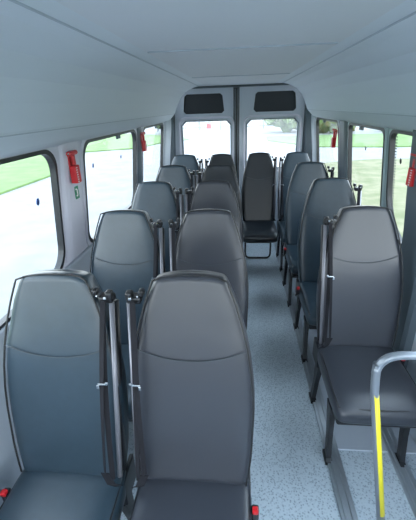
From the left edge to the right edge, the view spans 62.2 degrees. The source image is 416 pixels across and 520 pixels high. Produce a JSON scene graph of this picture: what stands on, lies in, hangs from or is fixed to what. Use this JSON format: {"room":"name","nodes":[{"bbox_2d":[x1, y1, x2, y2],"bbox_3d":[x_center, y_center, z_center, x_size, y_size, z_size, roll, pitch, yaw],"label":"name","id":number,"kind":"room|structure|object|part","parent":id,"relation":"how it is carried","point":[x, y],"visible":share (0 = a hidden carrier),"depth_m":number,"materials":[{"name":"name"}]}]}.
{"room":"vehicle interior","nodes":[
{"label":"vehicle interior","id":0,"kind":"room"},
{"bbox_2d":[0,122,163,505],"bbox_3d":[-0.788,0.089,1.928,0.116,1.800,6.300,0,24,5],"label":"wall","id":1,"kind":"structure","parent":0,"point":[10,472],"depth_m":1.46,"materials":[{"name":"grey"}]},
{"bbox_2d":[0,147,66,329],"bbox_3d":[-0.886,0.276,0.630,0.114,0.690,2.630,0,24,5],"label":"window","id":2,"kind":"structure","parent":1,"relation":"in","point":[49,154],"depth_m":1.74,"materials":[{"name":"black rubber"}]},
{"bbox_3d":[-0.882,0.276,0.629,0.079,0.690,2.630,0,24,5],"label":"frame","id":3,"kind":"part","parent":2,"relation":"part of","materials":[{"name":"grey plastic"}]},
{"bbox_3d":[-0.800,0.481,2.105,0.064,0.940,6.300,0,24,5],"label":"panel","id":4,"kind":"part","parent":1,"relation":"part of","materials":[{"name":"grey plastic"}]},
{"bbox_2d":[58,141,86,262],"bbox_3d":[-0.762,-0.335,1.936,0.106,0.645,0.281,0,24,5],"label":"trim","id":5,"kind":"structure","parent":1,"relation":"attached to","point":[76,242],"depth_m":1.91,"materials":[{"name":"grey plastic"}]},
{"bbox_2d":[67,156,81,183],"bbox_3d":[-0.707,-0.488,1.827,0.037,0.156,0.053,0,24,5],"label":"holder","id":6,"kind":"object","parent":1,"relation":"attached to","point":[75,174],"visible":0.81,"depth_m":1.82,"materials":[{"name":"red plastic"}]},
{"bbox_3d":[-0.722,-0.488,1.828,0.007,0.156,0.051,0,24,5],"label":"plate","id":7,"kind":"part","parent":6,"relation":"part of","materials":[{"name":"red plastic"}]},
{"bbox_2d":[66,150,77,164],"bbox_3d":[-0.708,-0.531,1.798,0.023,0.074,0.099,0,24,5],"label":"hammer","id":8,"kind":"object","parent":6,"relation":"in","point":[72,153],"visible":1,"depth_m":1.80,"materials":[{"name":"red plastic"}]},
{"bbox_3d":[-0.707,-0.526,1.810,0.017,0.055,0.024,0,24,5],"label":"handle","id":9,"kind":"part","parent":8,"relation":"part of","materials":[{"name":"red plastic"}]},
{"bbox_2d":[74,185,79,198],"bbox_3d":[-0.732,-0.379,1.928,0.004,0.070,0.045,0,24,5],"label":"sticker","id":10,"kind":"object","parent":1,"relation":"attached to","point":[76,190],"visible":1,"depth_m":1.92,"materials":[{"name":"green"}]},
{"bbox_2d":[0,0,202,158],"bbox_3d":[-0.563,-0.657,1.396,0.540,0.420,5.980,0,24,5],"label":"trim","id":11,"kind":"structure","parent":1,"relation":"attached to","point":[65,77],"depth_m":1.33,"materials":[{"name":"grey plastic"}]},
{"bbox_2d":[80,128,136,245],"bbox_3d":[-0.702,-0.609,2.602,0.114,0.690,1.170,0,24,5],"label":"window","id":12,"kind":"structure","parent":1,"relation":"in","point":[84,143],"depth_m":2.19,"materials":[{"name":"black rubber"}]},
{"bbox_2d":[136,127,141,186],"bbox_3d":[-0.645,-0.903,3.202,0.104,0.645,0.188,0,24,5],"label":"trim","id":13,"kind":"structure","parent":1,"relation":"attached to","point":[139,146],"depth_m":3.15,"materials":[{"name":"grey plastic"}]},
{"bbox_2d":[141,135,146,150],"bbox_3d":[-0.585,-1.075,3.147,0.037,0.156,0.053,0,24,5],"label":"holder","id":14,"kind":"object","parent":1,"relation":"attached to","point":[143,143],"visible":0.92,"depth_m":3.14,"materials":[{"name":"red plastic"}]},
{"bbox_2d":[142,122,163,181],"bbox_3d":[-0.596,-1.123,3.748,0.114,0.690,1.010,0,24,5],"label":"window","id":15,"kind":"structure","parent":1,"relation":"in","point":[162,123],"depth_m":4.07,"materials":[{"name":"black rubber"}]},
{"bbox_2d":[163,119,170,165],"bbox_3d":[-0.528,-1.433,4.383,0.118,0.645,0.488,0,24,5],"label":"trim","id":16,"kind":"structure","parent":1,"relation":"attached to","point":[167,124],"depth_m":4.28,"materials":[{"name":"grey plastic"}]},
{"bbox_2d":[55,0,405,86],"bbox_3d":[0.131,-0.904,1.397,2.000,0.055,6.400,0,24,5],"label":"ceiling","id":17,"kind":"structure","parent":0,"point":[211,42],"depth_m":1.14,"materials":[{"name":"white"}]},
{"bbox_2d":[192,83,304,151],"bbox_3d":[0.432,-1.290,4.694,1.970,1.990,0.060,0,24,5],"label":"wall","id":18,"kind":"structure","parent":0,"point":[273,84],"depth_m":4.29,"materials":[{"name":"grey plastic"}]},
{"bbox_2d":[170,114,175,164],"bbox_3d":[-0.510,-1.230,4.682,0.230,1.910,0.110,0,24,5],"label":"trim","id":19,"kind":"structure","parent":18,"relation":"attached to","point":[173,143],"depth_m":4.52,"materials":[{"name":"grey plastic"}]},
{"bbox_2d":[175,87,233,168],"bbox_3d":[-0.043,-1.258,4.689,0.806,1.925,0.115,0,24,5],"label":"door","id":20,"kind":"structure","parent":18,"relation":"in","point":[203,104],"depth_m":4.41,"materials":[{"name":"grey metal"}]},
{"bbox_3d":[-0.055,-1.994,4.407,0.525,0.230,0.010,0,24,5],"label":"recess panel","id":21,"kind":"part","parent":20,"relation":"part of","materials":[{"name":"grey plastic"}]},
{"bbox_2d":[233,87,239,184],"bbox_3d":[0.384,-1.260,4.668,0.078,1.920,0.060,0,24,5],"label":"trim","id":22,"kind":"structure","parent":18,"relation":"attached to","point":[237,90],"depth_m":4.40,"materials":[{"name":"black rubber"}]},
{"bbox_2d":[239,85,304,228],"bbox_3d":[0.823,-1.253,4.611,0.805,1.925,0.115,0,24,5],"label":"door","id":23,"kind":"structure","parent":18,"relation":"in","point":[279,101],"depth_m":4.34,"materials":[{"name":"grey"}]},
{"bbox_3d":[0.839,-1.989,4.326,0.530,0.230,0.010,0,24,5],"label":"recess panel","id":24,"kind":"part","parent":23,"relation":"part of","materials":[{"name":"grey"}]},
{"bbox_2d":[304,104,311,160],"bbox_3d":[1.325,-1.220,4.516,0.230,1.910,0.110,0,24,5],"label":"trim","id":25,"kind":"structure","parent":18,"relation":"attached to","point":[307,125],"depth_m":4.34,"materials":[{"name":"grey plastic"}]},
{"bbox_2d":[274,239,357,519],"bbox_3d":[0.778,0.520,3.021,0.075,0.024,4.200,0,24,5],"label":"trim","id":26,"kind":"structure","parent":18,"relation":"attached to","point":[346,507],"depth_m":1.97,"materials":[{"name":"silver metal"}]},
{"bbox_2d":[120,242,415,519],"bbox_3d":[0.204,0.902,2.311,2.060,0.060,6.800,0,24,5],"label":"floor","id":27,"kind":"structure","parent":0,"point":[290,477],"depth_m":1.95,"materials":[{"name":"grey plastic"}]},
{"bbox_2d":[0,269,135,519],"bbox_3d":[-0.542,0.721,1.178,0.456,1.239,0.706,0,24,5],"label":"seat","id":28,"kind":"object","parent":27,"relation":"on","point":[66,375],"visible":1,"depth_m":1.23,"materials":[{"name":"black"}]},
{"bbox_2d":[0,470,125,519],"bbox_3d":[-0.538,0.950,1.162,0.424,0.135,0.492,0,24,5],"label":"cushion","id":29,"kind":"object","parent":28,"relation":"on","point":[36,494],"depth_m":1.24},
{"bbox_3d":[-0.325,0.470,1.220,0.018,0.644,0.190,1,24,6],"label":"belt post","id":30,"kind":"part","parent":28,"relation":"part of","materials":[{"name":"grey metal"}]},
{"bbox_3d":[-0.325,1.082,1.469,0.036,0.330,0.128,0,24,5],"label":"leg","id":31,"kind":"part","parent":28,"relation":"part of","materials":[{"name":"black plastic"}]},
{"bbox_3d":[-0.532,0.958,1.225,0.418,0.142,0.515,0,24,5],"label":"seat frame","id":32,"kind":"part","parent":28,"relation":"part of","materials":[{"name":"black plastic"}]},
{"bbox_2d":[90,209,165,421],"bbox_3d":[-0.473,0.403,1.887,0.456,1.239,0.706,0,24,5],"label":"seat","id":33,"kind":"object","parent":27,"relation":"on","point":[128,253],"visible":0.44,"depth_m":1.92,"materials":[{"name":"black"}]},
{"bbox_2d":[121,344,132,420],"bbox_3d":[-0.469,0.631,1.871,0.424,0.135,0.492,0,24,5],"label":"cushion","id":34,"kind":"object","parent":33,"relation":"on","point":[124,347],"depth_m":1.82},
{"bbox_3d":[-0.455,0.115,1.995,0.441,0.796,0.271,0,24,5],"label":"backrest","id":35,"kind":"part","parent":33,"relation":"part of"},
{"bbox_3d":[-0.256,0.152,1.929,0.018,0.644,0.190,1,24,6],"label":"belt post","id":36,"kind":"part","parent":33,"relation":"part of","materials":[{"name":"silver metal"}]},
{"bbox_2d":[131,181,183,271],"bbox_3d":[-0.418,0.085,2.597,0.456,1.239,0.706,0,24,5],"label":"seat","id":37,"kind":"object","parent":27,"relation":"on","point":[159,199],"visible":0.31,"depth_m":2.62,"materials":[{"name":"black leather"}]},
{"bbox_3d":[-0.201,-0.167,2.639,0.018,0.644,0.190,1,24,6],"label":"belt post","id":38,"kind":"part","parent":37,"relation":"part of","materials":[{"name":"silver metal"}]},
{"bbox_2d":[156,165,195,214],"bbox_3d":[-0.348,-0.233,3.305,0.456,1.239,0.706,0,24,5],"label":"seat","id":39,"kind":"object","parent":27,"relation":"on","point":[178,176],"visible":0.3,"depth_m":3.31,"materials":[{"name":"black"}]},
{"bbox_2d":[171,154,203,183],"bbox_3d":[-0.285,-0.547,4.006,0.456,1.239,0.706,0,24,5],"label":"seat","id":40,"kind":"object","parent":27,"relation":"on","point":[190,161],"visible":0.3,"depth_m":4.01,"materials":[{"name":"black"}]},
{"bbox_2d":[125,270,258,519],"bbox_3d":[-0.057,0.724,1.134,0.456,1.239,0.706,0,24,5],"label":"seat","id":41,"kind":"object","parent":27,"relation":"on","point":[192,376],"visible":1,"depth_m":1.19,"materials":[{"name":"grey"}]},
{"bbox_3d":[-0.260,0.470,1.214,0.018,0.644,0.190,0,24,4],"label":"belt post","id":42,"kind":"part","parent":41,"relation":"part of","materials":[{"name":"metal"}]},
{"bbox_2d":[130,479,251,519],"bbox_3d":[-0.067,0.952,1.120,0.424,0.135,0.492,0,24,5],"label":"cushion","id":43,"kind":"object","parent":41,"relation":"on","point":[158,499],"depth_m":1.22,"materials":[{"name":"grey fabric"}]},
{"bbox_2d":[168,208,248,330],"bbox_3d":[0.005,0.406,1.843,0.456,1.239,0.706,0,24,5],"label":"seat","id":44,"kind":"object","parent":27,"relation":"on","point":[209,239],"visible":0.42,"depth_m":1.87,"materials":[{"name":"grey"}]},
{"bbox_3d":[-0.198,0.152,1.923,0.018,0.644,0.190,0,24,4],"label":"belt post","id":45,"kind":"part","parent":44,"relation":"part of","materials":[{"name":"silver metal"}]},
{"bbox_2d":[185,180,242,243],"bbox_3d":[0.047,0.087,2.555,0.456,1.239,0.706,0,24,5],"label":"seat","id":46,"kind":"object","parent":27,"relation":"on","point":[212,194],"visible":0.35,"depth_m":2.57,"materials":[{"name":"grey leather"}]},
{"bbox_3d":[-0.156,-0.166,2.635,0.018,0.644,0.190,0,24,4],"label":"belt post","id":47,"kind":"part","parent":46,"relation":"part of","materials":[{"name":"grey paint"}]},
{"bbox_2d":[196,164,241,219],"bbox_3d":[0.108,-0.231,3.264,0.456,1.239,0.706,0,24,5],"label":"seat","id":48,"kind":"object","parent":27,"relation":"on","point":[223,172],"visible":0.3,"depth_m":3.27,"materials":[{"name":"black leather"}]},
{"bbox_2d":[205,154,237,180],"bbox_3d":[0.159,-0.545,3.966,0.410,1.239,0.706,0,24,5],"label":"seat","id":49,"kind":"object","parent":27,"relation":"on","point":[216,158],"visible":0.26,"depth_m":3.97,"materials":[{"name":"black"}]},
{"bbox_2d":[241,152,277,257],"bbox_3d":[0.581,-0.559,3.964,0.419,1.239,0.706,0,24,5],"label":"seat","id":50,"kind":"object","parent":27,"relation":"on","point":[258,195],"visible":0.93,"depth_m":4.01,"materials":[{"name":"black leather"}]},
{"bbox_3d":[0.608,-0.168,4.208,0.326,0.325,0.024,0,24,5],"label":"leg","id":51,"kind":"part","parent":50,"relation":"part of","materials":[{"name":"black plastic"}]},
{"bbox_3d":[0.599,-0.847,4.072,0.406,0.796,0.271,0,24,5],"label":"backrest","id":52,"kind":"part","parent":50,"relation":"part of","materials":[{"name":"black"}]},
{"bbox_2d":[242,221,277,242],"bbox_3d":[0.585,-0.331,3.949,0.390,0.135,0.492,0,24,5],"label":"cushion","id":53,"kind":"object","parent":50,"relation":"on","point":[253,231],"depth_m":3.77,"materials":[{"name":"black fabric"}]},
{"bbox_3d":[0.781,-0.811,4.007,0.017,0.644,0.190,1,24,6],"label":"belt post","id":54,"kind":"part","parent":50,"relation":"part of","materials":[{"name":"grey metal"}]},
{"bbox_2d":[276,152,309,271],"bbox_3d":[1.016,-0.549,3.906,0.424,1.239,0.706,0,24,5],"label":"seat","id":55,"kind":"object","parent":27,"relation":"on","point":[286,168],"visible":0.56,"depth_m":3.94,"materials":[{"name":"black leather"}]},
{"bbox_3d":[0.864,-0.190,4.231,0.034,0.330,0.128,0,24,5],"label":"leg","id":56,"kind":"part","parent":55,"relation":"part of","materials":[{"name":"black plastic"}]},
{"bbox_3d":[0.827,-0.802,3.985,0.017,0.644,0.190,0,24,4],"label":"belt post","id":57,"kind":"part","parent":55,"relation":"part of","materials":[{"name":"grey metal"}]},
{"bbox_3d":[0.834,-0.044,3.905,0.034,0.330,0.138,0,24,5],"label":"leg","id":58,"kind":"part","parent":55,"relation":"part of","materials":[{"name":"black plastic"}]},
{"bbox_2d":[278,221,285,242],"bbox_3d":[1.006,-0.321,3.892,0.394,0.135,0.492,0,24,5],"label":"cushion","id":59,"kind":"object","parent":55,"relation":"on","point":[281,224],"depth_m":3.84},
{"bbox_3d":[1.020,-0.837,4.016,0.410,0.796,0.271,0,24,5],"label":"backrest","id":60,"kind":"part","parent":55,"relation":"part of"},
{"bbox_2d":[282,161,334,306],"bbox_3d":[0.949,-0.243,3.225,0.456,1.239,0.706,0,24,5],"label":"seat","id":61,"kind":"object","parent":27,"relation":"on","point":[304,174],"visible":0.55,"depth_m":3.27,"materials":[{"name":"black leather"}]},
{"bbox_3d":[0.797,0.116,3.549,0.036,0.330,0.128,0,24,5],"label":"leg","id":62,"kind":"part","parent":61,"relation":"part of","materials":[{"name":"black plastic"}]},
{"bbox_3d":[0.767,0.262,3.224,0.036,0.330,0.138,0,24,5],"label":"leg","id":63,"kind":"part","parent":61,"relation":"part of","materials":[{"name":"black plastic"}]},
{"bbox_3d":[0.959,-0.005,3.272,0.418,0.142,0.515,0,24,5],"label":"seat frame","id":64,"kind":"part","parent":61,"relation":"part of","materials":[{"name":"black plastic"}]},
{"bbox_2d":[285,244,297,274],"bbox_3d":[0.953,-0.015,3.209,0.424,0.135,0.492,0,24,5],"label":"cushion","id":65,"kind":"object","parent":61,"relation":"on","point":[290,249],"depth_m":3.15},
{"bbox_3d":[0.967,-0.531,3.333,0.441,0.796,0.271,0,24,5],"label":"backrest","id":66,"kind":"part","parent":61,"relation":"part of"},
{"bbox_2d":[293,177,362,363],"bbox_3d":[0.891,0.076,2.515,0.456,1.239,0.706,0,24,5],"label":"seat","id":67,"kind":"object","parent":27,"relation":"on","point":[325,196],"visible":0.6,"depth_m":2.55,"materials":[{"name":"black"}]},
{"bbox_3d":[0.740,0.434,2.839,0.036,0.330,0.128,0,24,5],"label":"leg","id":68,"kind":"part","parent":67,"relation":"part of","materials":[{"name":"black plastic"}]},
{"bbox_3d":[0.709,0.580,2.514,0.036,0.330,0.138,0,24,5],"label":"leg","id":69,"kind":"part","parent":67,"relation":"part of","materials":[{"name":"black plastic"}]},
{"bbox_3d":[0.901,0.313,2.562,0.418,0.142,0.515,0,24,5],"label":"seat frame","id":70,"kind":"part","parent":67,"relation":"part of","materials":[{"name":"black plastic"}]},
{"bbox_2d":[298,281,316,325],"bbox_3d":[0.895,0.304,2.500,0.424,0.135,0.492,0,24,5],"label":"cushion","id":71,"kind":"object","parent":67,"relation":"on","point":[307,290],"depth_m":2.46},
{"bbox_3d":[0.909,-0.212,2.623,0.441,0.796,0.271,0,24,5],"label":"backrest","id":72,"kind":"part","parent":67,"relation":"part of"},
{"bbox_2d":[309,205,415,466],"bbox_3d":[0.831,0.394,1.806,0.456,1.239,0.706,0,24,5],"label":"seat","id":73,"kind":"object","parent":27,"relation":"on","point":[360,280],"visible":0.94,"depth_m":1.84,"materials":[{"name":"grey"}]},
{"bbox_3d":[0.666,0.753,2.131,0.036,0.330,0.128,0,24,5],"label":"leg","id":74,"kind":"part","parent":73,"relation":"part of","materials":[{"name":"black plastic"}]},
{"bbox_3d":[0.628,0.140,1.885,0.018,0.644,0.190,0,24,4],"label":"belt post","id":75,"kind":"part","parent":73,"relation":"part of","materials":[{"name":"grey metal"}]},
{"bbox_3d":[0.635,0.898,1.806,0.036,0.330,0.138,0,24,5],"label":"leg","id":76,"kind":"part","parent":73,"relation":"part of","materials":[{"name":"black plastic"}]},
{"bbox_3d":[0.835,0.106,1.915,0.441,0.796,0.271,0,24,5],"label":"backrest","id":77,"kind":"part","parent":73,"relation":"part of","materials":[{"name":"grey"}]},
{"bbox_3d":[0.827,0.631,1.854,0.418,0.142,0.515,0,24,5],"label":"seat frame","id":78,"kind":"part","parent":73,"relation":"part of","materials":[{"name":"black plastic"}]},
{"bbox_2d":[317,343,415,426],"bbox_3d":[0.821,0.622,1.791,0.424,0.135,0.492,0,24,5],"label":"cushion","id":79,"kind":"object","parent":73,"relation":"on","point":[345,368],"depth_m":1.69,"materials":[{"name":"grey fabric"}]},
{"bbox_3d":[1.004,0.900,1.772,0.036,0.330,0.138,0,24,5],"label":"leg","id":80,"kind":"part","parent":73,"relation":"part of","materials":[{"name":"black plastic"}]},
{"bbox_2d":[399,246,415,443],"bbox_3d":[1.120,0.099,1.755,0.116,1.800,6.300,0,24,5],"label":"wall","id":81,"kind":"structure","parent":0,"point":[411,367],"depth_m":1.92,"materials":[{"name":"grey"}]},
{"bbox_2d":[311,115,316,161],"bbox_3d":[1.330,-1.462,4.302,0.118,0.645,0.300,0,24,5],"label":"trim","id":82,"kind":"structure","parent":81,"relation":"attached to","point":[313,118],"depth_m":4.22,"materials":[{"name":"grey plastic"}]},
{"bbox_2d":[316,117,339,177],"bbox_3d":[1.284,-1.176,3.720,0.114,0.690,1.080,0,24,5],"label":"window","id":83,"kind":"structure","parent":81,"relation":"in","point":[318,119],"depth_m":4.03,"materials":[{"name":"black rubber"}]},
{"bbox_2d":[330,132,336,147],"bbox_3d":[1.178,-1.135,3.231,0.037,0.156,0.053,0,24,5],"label":"holder","id":84,"kind":"object","parent":81,"relation":"attached to","point":[333,139],"visible":0.91,"depth_m":3.22,"materials":[{"name":"red plastic"}]},
{"bbox_2d":[339,120,347,178],"bbox_3d":[1.222,-0.923,3.102,0.110,0.645,0.300,0,24,5],"label":"trim","id":85,"kind":"structure","parent":81,"relation":"attached to","point":[343,127],"depth_m":3.03,"materials":[{"name":"grey plastic"}]},
{"bbox_2d":[278,0,415,131],"bbox_3d":[0.811,-0.650,1.272,0.540,0.420,5.980,0,24,5],"label":"trim","id":86,"kind":"structure","parent":81,"relation":"attached to","point":[368,77],"depth_m":1.76,"materials":[{"name":"grey plastic"}]},
{"bbox_2d":[280,238,415,453],"bbox_3d":[1.051,0.363,3.365,0.450,0.012,3.300,0,24,5],"label":"trim","id":87,"kind":"structure","parent":81,"relation":"attached to","point":[347,437],"depth_m":1.96,"materials":[{"name":"grey"}]},
{"bbox_2d":[347,122,385,206],"bbox_3d":[1.181,-0.679,2.611,0.114,0.690,0.840,0,24,5],"label":"window","id":88,"kind":"structure","parent":81,"relation":"in","point":[350,124],"depth_m":2.84,"materials":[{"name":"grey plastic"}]},
{"bbox_2d":[381,127,389,206],"bbox_3d":[1.144,-0.523,2.208,0.100,0.645,0.055,0,24,5],"label":"trim","id":89,"kind":"structure","parent":81,"relation":"attached to","point":[387,128],"depth_m":2.18,"materials":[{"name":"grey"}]},
{"bbox_2d":[370,128,415,519],"bbox_3d":[0.826,0.583,0.938,0.506,1.609,3.230,0,24,5],"label":"window","id":90,"kind":"structure","parent":81,"relation":"in","point":[392,134],"depth_m":1.32,"materials":[{"name":"black rubber"}]},
{"bbox_3d":[0.847,0.779,1.294,0.484,0.959,0.300,0,24,5],"label":"grab rail","id":91,"kind":"part","parent":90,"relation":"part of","materials":[{"name":"yellow metal"}]},
{"bbox_3d":[1.003,0.164,0.734,0.079,0.690,3.230,0,24,5],"label":"frame","id":92,"kind":"part","parent":90,"relation":"part of","materials":[{"name":"grey"}]},
{"bbox_2d":[381,427,415,517],"bbox_3d":[1.111,0.521,2.991,0.075,0.024,4.200,0,24,5],"label":"trim","id":93,"kind":"structure","parent":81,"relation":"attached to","point":[407,480],"depth_m":1.75,"materials":[{"name":"silver metal"}]},
{"bbox_2d":[392,130,415,368],"bbox_3d":[1.101,0.115,1.935,0.136,1.585,0.290,0,24,5],"label":"trim","id":94,"kind":"structure","parent":81,"relation":"attached to","point":[406,331],"depth_m":1.88,"materials":[{"name":"grey plastic"}]},
{"bbox_2d":[406,167,414,186],"bbox_3d":[1.042,-0.453,1.746,0.037,0.156,0.053,0,24,5],"label":"holder","id":95,"kind":"object","parent":81,"relation":"attached to","point":[411,171],"visible":0.87,"depth_m":1.75,"materials":[{"name":"red plastic"}]},
{"bbox_2d":[410,153,415,167],"bbox_3d":[1.038,-0.496,1.718,0.023,0.074,0.099,0,24,5],"label":"hammer","id":96,"kind":"object","parent":95,"relation":"in","point":[411,154],"visible":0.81,"depth_m":1.73,"materials":[{"name":"red plastic"}]},
{"label":"outside","id":97,"kind":"structure","parent":0,"visible":0},
{"bbox_2d":[0,121,410,318],"bbox_3d":[3.878,-16.130,41.902,180.000,0.100,170.000,0,24,5],"label":"ground","id":98,"kind":"structure","parent":97,"point":[28,236],"depth_m":11.56,"materials":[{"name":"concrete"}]},
{"bbox_2d":[0,134,188,194],"bbox_3d":[-30.780,-2.894,14.760,56.000,0.120,64.000,0,24,5],"label":"grass","id":99,"kind":"structure","parent":98,"relation":"on","point":[14,175],"depth_m":16.68,"materials":[{"name":"green plant"}]},
{"bbox_2d":[157,120,272,131],"bbox_3d":[3.627,-14.865,36.992,18.520,1.600,0.120,0,24,5],"label":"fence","id":100,"kind":"object","parent":98,"relation":"on","point":[263,125],"visible":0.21,"depth_m":37.32,"materials":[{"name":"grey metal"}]},
{"bbox_3d":[3.627,-14.865,36.992,18.400,1.400,0.050,0,24,5],"label":"railing","id":101,"kind":"part","parent":100,"relation":"part of","materials":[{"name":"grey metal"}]},
{"bbox_2d":[200,119,261,122],"bbox_3d":[6.726,-25.385,56.184,16.600,5.000,6.800,0,24,5],"label":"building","id":102,"kind":"structure","parent":98,"relation":"on","point":[239,119],"depth_m":54.92,"materials":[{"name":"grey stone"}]},
{"bbox_2d":[264,119,296,132],"bbox_3d":[7.150,-13.779,30.793,5.551,4.885,4.259,-21,31,-37],"label":"tree","id":103,"kind":"object","parent":98,"relation":"on","point":[286,125],"visible":0.12,"depth_m":30.35,"materials":[{"name":"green plant"}]},
{"bbox_2d":[319,120,355,132],"bbox_3d":[10.346,-11.879,28.497,4.031,2.985,2.879,0,24,5],"label":"hedge","id":104,"kind":"object","parent":98,"relation":"on","point":[325,127],"visible":0.13,"depth_m":28.19,"materials":[{"name":"green plant"}]},
{"bbox_2d":[266,133,411,146],"bbox_3d":[25.562,-7.753,21.262,43.000,0.110,9.300,0,24,5],"label":"grass","id":105,"kind":"structure","parent":98,"relation":"on","point":[358,140],"depth_m":22.78,"materials":[{"name":"green plant"}]},
{"bbox_2d":[324,158,409,236],"bbox_3d":[23.071,3.082,-2.850,43.500,0.100,36.200,0,24,5],"label":"grass","id":106,"kind":"structure","parent":98,"relation":"on","point":[366,172],"depth_m":10.93,"materials":[{"name":"green plant"}]}
]}

